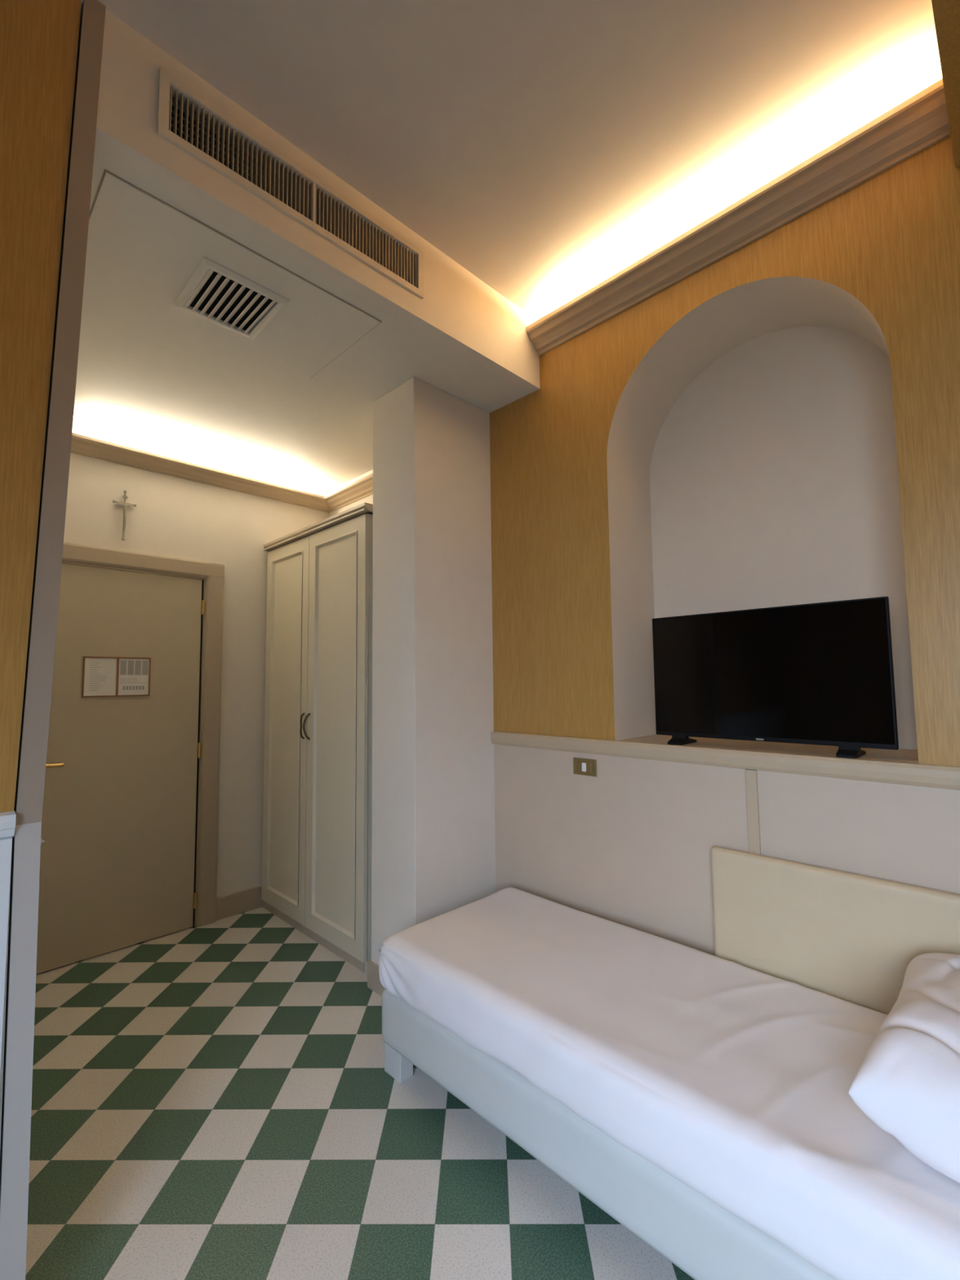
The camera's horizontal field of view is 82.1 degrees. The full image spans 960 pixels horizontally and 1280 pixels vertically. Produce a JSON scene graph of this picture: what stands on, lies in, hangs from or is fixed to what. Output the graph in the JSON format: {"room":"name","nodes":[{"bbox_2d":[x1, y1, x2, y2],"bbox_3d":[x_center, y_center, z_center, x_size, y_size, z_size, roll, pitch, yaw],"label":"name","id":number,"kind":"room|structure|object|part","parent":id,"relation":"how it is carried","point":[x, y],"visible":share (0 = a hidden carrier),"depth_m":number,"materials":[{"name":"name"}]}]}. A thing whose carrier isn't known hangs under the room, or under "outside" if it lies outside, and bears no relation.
{"room":"hotel room","nodes":[
{"label":"hotel room","id":0,"kind":"room"},
{"bbox_2d":[0,0,81,1146],"bbox_3d":[-1.589,-0.095,0.815,0.120,3.248,1.511,-5,-6,45],"label":"wall partition","id":1,"kind":"structure","parent":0,"point":[39,38],"depth_m":1.31,"materials":[{"name":"brown wood"}]},
{"bbox_2d":[0,810,16,1071],"bbox_3d":[-1.544,0.875,0.672,0.026,1.052,1.459,-5,-6,45],"label":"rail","id":2,"kind":"object","parent":1,"relation":"attached to","point":[7,820],"visible":1,"depth_m":1.21,"materials":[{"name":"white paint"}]},
{"bbox_2d":[0,0,106,1279],"bbox_3d":[-1.058,-0.061,1.352,0.136,3.248,0.100,-5,-6,45],"label":"trim","id":3,"kind":"structure","parent":1,"relation":"attached to","point":[16,1105],"depth_m":1.28,"materials":[{"name":"paint"}]},
{"bbox_2d":[193,892,196,908],"bbox_3d":[-1.709,1.562,3.308,0.016,0.090,0.016,-5,-6,45],"label":"hinge","id":4,"kind":"object","parent":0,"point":[195,893],"visible":1,"depth_m":3.30,"materials":[{"name":"gold metal"}]},
{"bbox_2d":[62,422,329,897],"bbox_3d":[-1.856,0.276,3.374,0.100,2.899,2.197,-5,-6,45],"label":"wall","id":5,"kind":"structure","parent":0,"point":[172,517],"depth_m":3.54,"materials":[{"name":"white paint"}]},
{"bbox_2d":[35,564,202,973],"bbox_3d":[-2.000,0.649,3.066,0.080,2.099,0.820,-5,-6,45],"label":"leaf","id":6,"kind":"object","parent":5,"relation":"attached to","point":[117,852],"depth_m":3.08,"materials":[{"name":"paint"}]},
{"bbox_3d":[-2.221,0.646,2.829,0.061,0.023,0.128,-5,-6,45],"label":"handle","id":7,"kind":"part","parent":6,"relation":"part of","materials":[{"name":"gold metal"}]},
{"bbox_2d":[81,656,151,697],"bbox_3d":[-2.035,0.207,3.095,0.008,0.222,0.325,-5,-6,45],"label":"frame","id":8,"kind":"object","parent":6,"relation":"attached to","point":[84,657],"visible":1,"depth_m":3.09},
{"bbox_2d":[83,657,149,696],"bbox_3d":[-2.037,0.207,3.096,0.004,0.206,0.309,-5,-6,45],"label":"sheets","id":9,"kind":"object","parent":8,"relation":"in","point":[107,686],"visible":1,"depth_m":3.07,"materials":[{"name":"paper"}]},
{"bbox_2d":[88,660,148,690],"bbox_3d":[-2.029,0.198,3.102,0.001,0.167,0.280,-5,-6,45],"label":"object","id":10,"kind":"object","parent":9,"relation":"on","point":[123,663],"visible":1,"depth_m":3.15,"materials":[{"name":"grey"}]},
{"bbox_2d":[112,490,136,540],"bbox_3d":[-2.045,-0.719,3.169,0.024,0.293,0.118,-5,-6,45],"label":"crucifix","id":11,"kind":"object","parent":5,"relation":"attached to","point":[124,504],"visible":1,"depth_m":3.17,"materials":[{"name":"metal"}]},
{"bbox_2d":[62,542,224,579],"bbox_3d":[-2.029,-0.454,3.165,0.034,0.110,1.074,-5,-6,45],"label":"door frame","id":12,"kind":"structure","parent":5,"relation":"attached to","point":[73,553],"depth_m":3.19,"materials":[{"name":"beige paint"}]},
{"bbox_2d":[192,579,204,927],"bbox_3d":[-1.732,0.673,3.385,0.011,2.105,0.012,-5,-6,45],"label":"gap shadow","id":13,"kind":"object","parent":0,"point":[202,584],"visible":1,"depth_m":3.38,"materials":[{"name":"black"}]},
{"bbox_2d":[197,742,200,757],"bbox_3d":[-1.719,0.675,3.375,0.016,0.090,0.016,-5,-6,45],"label":"hinge","id":14,"kind":"object","parent":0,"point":[199,744],"visible":1,"depth_m":3.37,"materials":[{"name":"gold metal"}]},
{"bbox_2d":[72,146,530,490],"bbox_3d":[-1.157,-1.278,2.822,2.057,0.100,2.137,-5,-6,45],"label":"ceiling","id":15,"kind":"structure","parent":0,"point":[142,375],"depth_m":2.68,"materials":[{"name":"paint"}]},
{"bbox_2d":[84,168,382,378],"bbox_3d":[-0.932,-1.283,2.087,0.585,0.004,0.940,-5,-6,45],"label":"access panel","id":16,"kind":"object","parent":15,"relation":"attached to","point":[142,251],"visible":0.76,"depth_m":1.96,"materials":[{"name":"paint"}]},
{"bbox_2d":[173,256,289,338],"bbox_3d":[-0.941,-1.272,2.084,0.325,0.016,0.305,-5,-6,45],"label":"ceiling air vent","id":17,"kind":"object","parent":16,"relation":"attached to","point":[214,292],"visible":1,"depth_m":2.07,"materials":[{"name":"metal"}]},
{"bbox_2d":[80,0,539,393],"bbox_3d":[-0.369,-1.464,2.126,0.060,0.349,1.932,-5,-6,45],"label":"ceiling bulkhead","id":18,"kind":"structure","parent":0,"point":[457,309],"depth_m":1.82,"materials":[{"name":"white paint"}]},
{"bbox_2d":[156,66,423,298],"bbox_3d":[-0.586,-1.488,1.902,0.069,0.197,0.953,-5,-6,45],"label":"grille","id":19,"kind":"object","parent":18,"relation":"attached to","point":[282,189],"visible":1,"depth_m":1.80,"materials":[{"name":"metal"}]},
{"bbox_2d":[25,906,694,1279],"bbox_3d":[-0.430,1.581,0.961,5.351,0.100,3.700,-5,-6,45],"label":"floor","id":20,"kind":"structure","parent":0,"point":[217,1100],"depth_m":1.73,"materials":[{"name":"green tile"}]},
{"bbox_2d":[261,502,373,972],"bbox_3d":[-0.856,0.519,3.396,1.220,2.394,0.497,-5,-6,45],"label":"wardrobe","id":21,"kind":"object","parent":20,"relation":"on","point":[317,794],"visible":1,"depth_m":3.15,"materials":[{"name":"paint"}]},
{"bbox_3d":[-1.227,0.521,3.467,0.424,2.130,0.016,-5,-6,45],"label":"door panel","id":22,"kind":"part","parent":21,"relation":"part of","materials":[{"name":"paint"}]},
{"bbox_3d":[-1.222,0.526,3.471,0.574,2.290,0.020,-5,-6,45],"label":"door frame","id":23,"kind":"part","parent":21,"relation":"part of","materials":[{"name":"paint"}]},
{"bbox_3d":[-1.056,0.511,3.268,0.018,0.157,0.043,-2,-4,12],"label":"handle","id":24,"kind":"part","parent":21,"relation":"part of","materials":[{"name":"brown metal"}]},
{"bbox_3d":[-1.016,0.507,3.229,0.043,0.157,0.018,0,-4,-13],"label":"handle","id":25,"kind":"part","parent":21,"relation":"part of","materials":[{"name":"brown metal"}]},
{"bbox_3d":[-0.868,-0.653,3.485,1.220,0.042,0.480,-5,-6,45],"label":"moulding","id":26,"kind":"part","parent":21,"relation":"part of","materials":[{"name":"beige paint"}]},
{"bbox_3d":[-0.806,0.484,3.051,0.452,2.130,0.016,-5,-6,45],"label":"door panel","id":27,"kind":"part","parent":21,"relation":"part of","materials":[{"name":"paint"}]},
{"bbox_3d":[-0.802,0.490,3.055,0.602,2.290,0.020,-5,-6,45],"label":"door frame","id":28,"kind":"part","parent":21,"relation":"part of","materials":[{"name":"paint"}]},
{"bbox_2d":[378,887,959,1279],"bbox_3d":[0.610,1.320,1.629,2.101,0.497,0.786,-5,-6,45],"label":"bed","id":29,"kind":"object","parent":20,"relation":"on","point":[701,1101],"visible":0.94,"depth_m":1.43,"materials":[{"name":"fabric"}]},
{"bbox_3d":[-0.303,1.561,2.053,0.100,0.102,0.060,-5,-6,45],"label":"leg","id":30,"kind":"part","parent":29,"relation":"part of","materials":[{"name":"white wood"}]},
{"bbox_2d":[848,952,959,1182],"bbox_3d":[1.183,0.898,1.163,0.565,0.260,0.673,-5,-6,45],"label":"pillow","id":31,"kind":"object","parent":29,"relation":"on","point":[907,1082],"visible":1,"depth_m":1.10,"materials":[{"name":"fabric"}]},
{"bbox_2d":[371,377,495,964],"bbox_3d":[-0.200,0.217,2.846,0.339,2.899,0.620,-5,-6,45],"label":"wall column","id":32,"kind":"structure","parent":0,"point":[433,834],"depth_m":2.66,"materials":[{"name":"white paint"}]},
{"bbox_2d":[97,0,942,320],"bbox_3d":[0.423,-1.812,0.610,3.234,0.100,4.097,-5,-6,45],"label":"ceiling","id":33,"kind":"structure","parent":0,"point":[546,148],"depth_m":1.70,"materials":[{"name":"paint"}]},
{"bbox_2d":[931,0,959,167],"bbox_3d":[1.255,-1.584,1.180,0.440,0.287,0.896,-5,-6,45],"label":"wall","id":34,"kind":"structure","parent":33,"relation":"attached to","point":[946,13],"depth_m":1.35,"materials":[{"name":"brown wood"}]},
{"bbox_2d":[329,135,959,955],"bbox_3d":[0.848,-0.004,2.393,5.151,3.248,0.393,-5,-6,45],"label":"wall","id":35,"kind":"structure","parent":0,"point":[777,424],"depth_m":2.27,"materials":[{"name":"brown paint"}]},
{"bbox_2d":[201,600,204,614],"bbox_3d":[-1.729,-0.203,3.441,0.016,0.090,0.016,-5,-6,45],"label":"hinge","id":36,"kind":"object","parent":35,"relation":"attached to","point":[202,601],"visible":1,"depth_m":3.44,"materials":[{"name":"gold metal"}]},
{"bbox_2d":[194,563,223,927],"bbox_3d":[-1.681,0.620,3.425,0.034,2.215,0.118,-5,-6,45],"label":"door frame","id":37,"kind":"structure","parent":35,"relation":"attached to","point":[205,913],"depth_m":3.41,"materials":[{"name":"beige paint"}]},
{"bbox_2d":[71,432,373,512],"bbox_3d":[-1.345,-1.079,2.989,1.330,0.074,1.947,-5,-6,45],"label":"crown molding","id":38,"kind":"structure","parent":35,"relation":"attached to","point":[362,488],"depth_m":3.50,"materials":[{"name":"paint"}]},
{"bbox_3d":[-0.697,-1.037,3.642,1.330,0.074,0.106,-5,-6,45],"label":"moulding","id":39,"kind":"part","parent":38,"relation":"part of","materials":[{"name":"paint"}]},
{"bbox_2d":[216,884,262,920],"bbox_3d":[-1.363,1.678,3.667,0.018,0.135,0.762,-5,-6,45],"label":"baseboard","id":40,"kind":"structure","parent":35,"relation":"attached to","point":[247,900],"depth_m":3.49,"materials":[{"name":"beige paint"}]},
{"bbox_2d":[367,960,384,996],"bbox_3d":[-0.223,1.600,2.700,0.363,0.120,0.534,-5,-6,45],"label":"baseboard","id":41,"kind":"structure","parent":35,"relation":"attached to","point":[374,983],"depth_m":2.60,"materials":[{"name":"beige paint"}]},
{"bbox_2d":[573,757,596,777],"bbox_3d":[0.464,0.565,2.451,0.123,0.074,0.012,-5,-6,45],"label":"light switch","id":42,"kind":"object","parent":35,"relation":"attached to","point":[584,766],"visible":1,"depth_m":2.44,"materials":[{"name":"brown metal"}]},
{"bbox_2d":[490,731,959,790],"bbox_3d":[1.300,0.400,1.625,3.481,0.066,0.024,-5,-6,45],"label":"ledge","id":43,"kind":"object","parent":35,"relation":"attached to","point":[948,777],"visible":1,"depth_m":1.93,"materials":[{"name":"beige paint"}]},
{"bbox_2d":[652,596,898,758],"bbox_3d":[1.033,0.142,2.037,0.808,0.514,0.145,-5,-6,45],"label":"television","id":44,"kind":"object","parent":43,"relation":"on","point":[820,673],"visible":1,"depth_m":1.96,"materials":[{"name":"black plastic"}]},
{"bbox_2d":[525,78,950,355],"bbox_3d":[0.819,-1.523,2.170,1.574,0.108,0.102,-5,-6,45],"label":"trim","id":45,"kind":"structure","parent":35,"relation":"attached to","point":[920,122],"depth_m":1.97,"materials":[{"name":"paint"}]},
{"bbox_2d":[745,768,760,854],"bbox_3d":[0.971,0.964,1.925,0.038,1.005,0.011,-5,-6,45],"label":"batten","id":46,"kind":"object","parent":35,"relation":"attached to","point":[751,777],"visible":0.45,"depth_m":1.95,"materials":[{"name":"beige paint"}]},
{"bbox_2d":[710,846,959,1014],"bbox_3d":[1.256,1.004,1.598,1.140,0.570,0.043,-5,-6,45],"label":"headboard panel","id":47,"kind":"object","parent":35,"relation":"attached to","point":[852,938],"visible":0.64,"depth_m":1.73,"materials":[{"name":"beige leather"}]}
]}

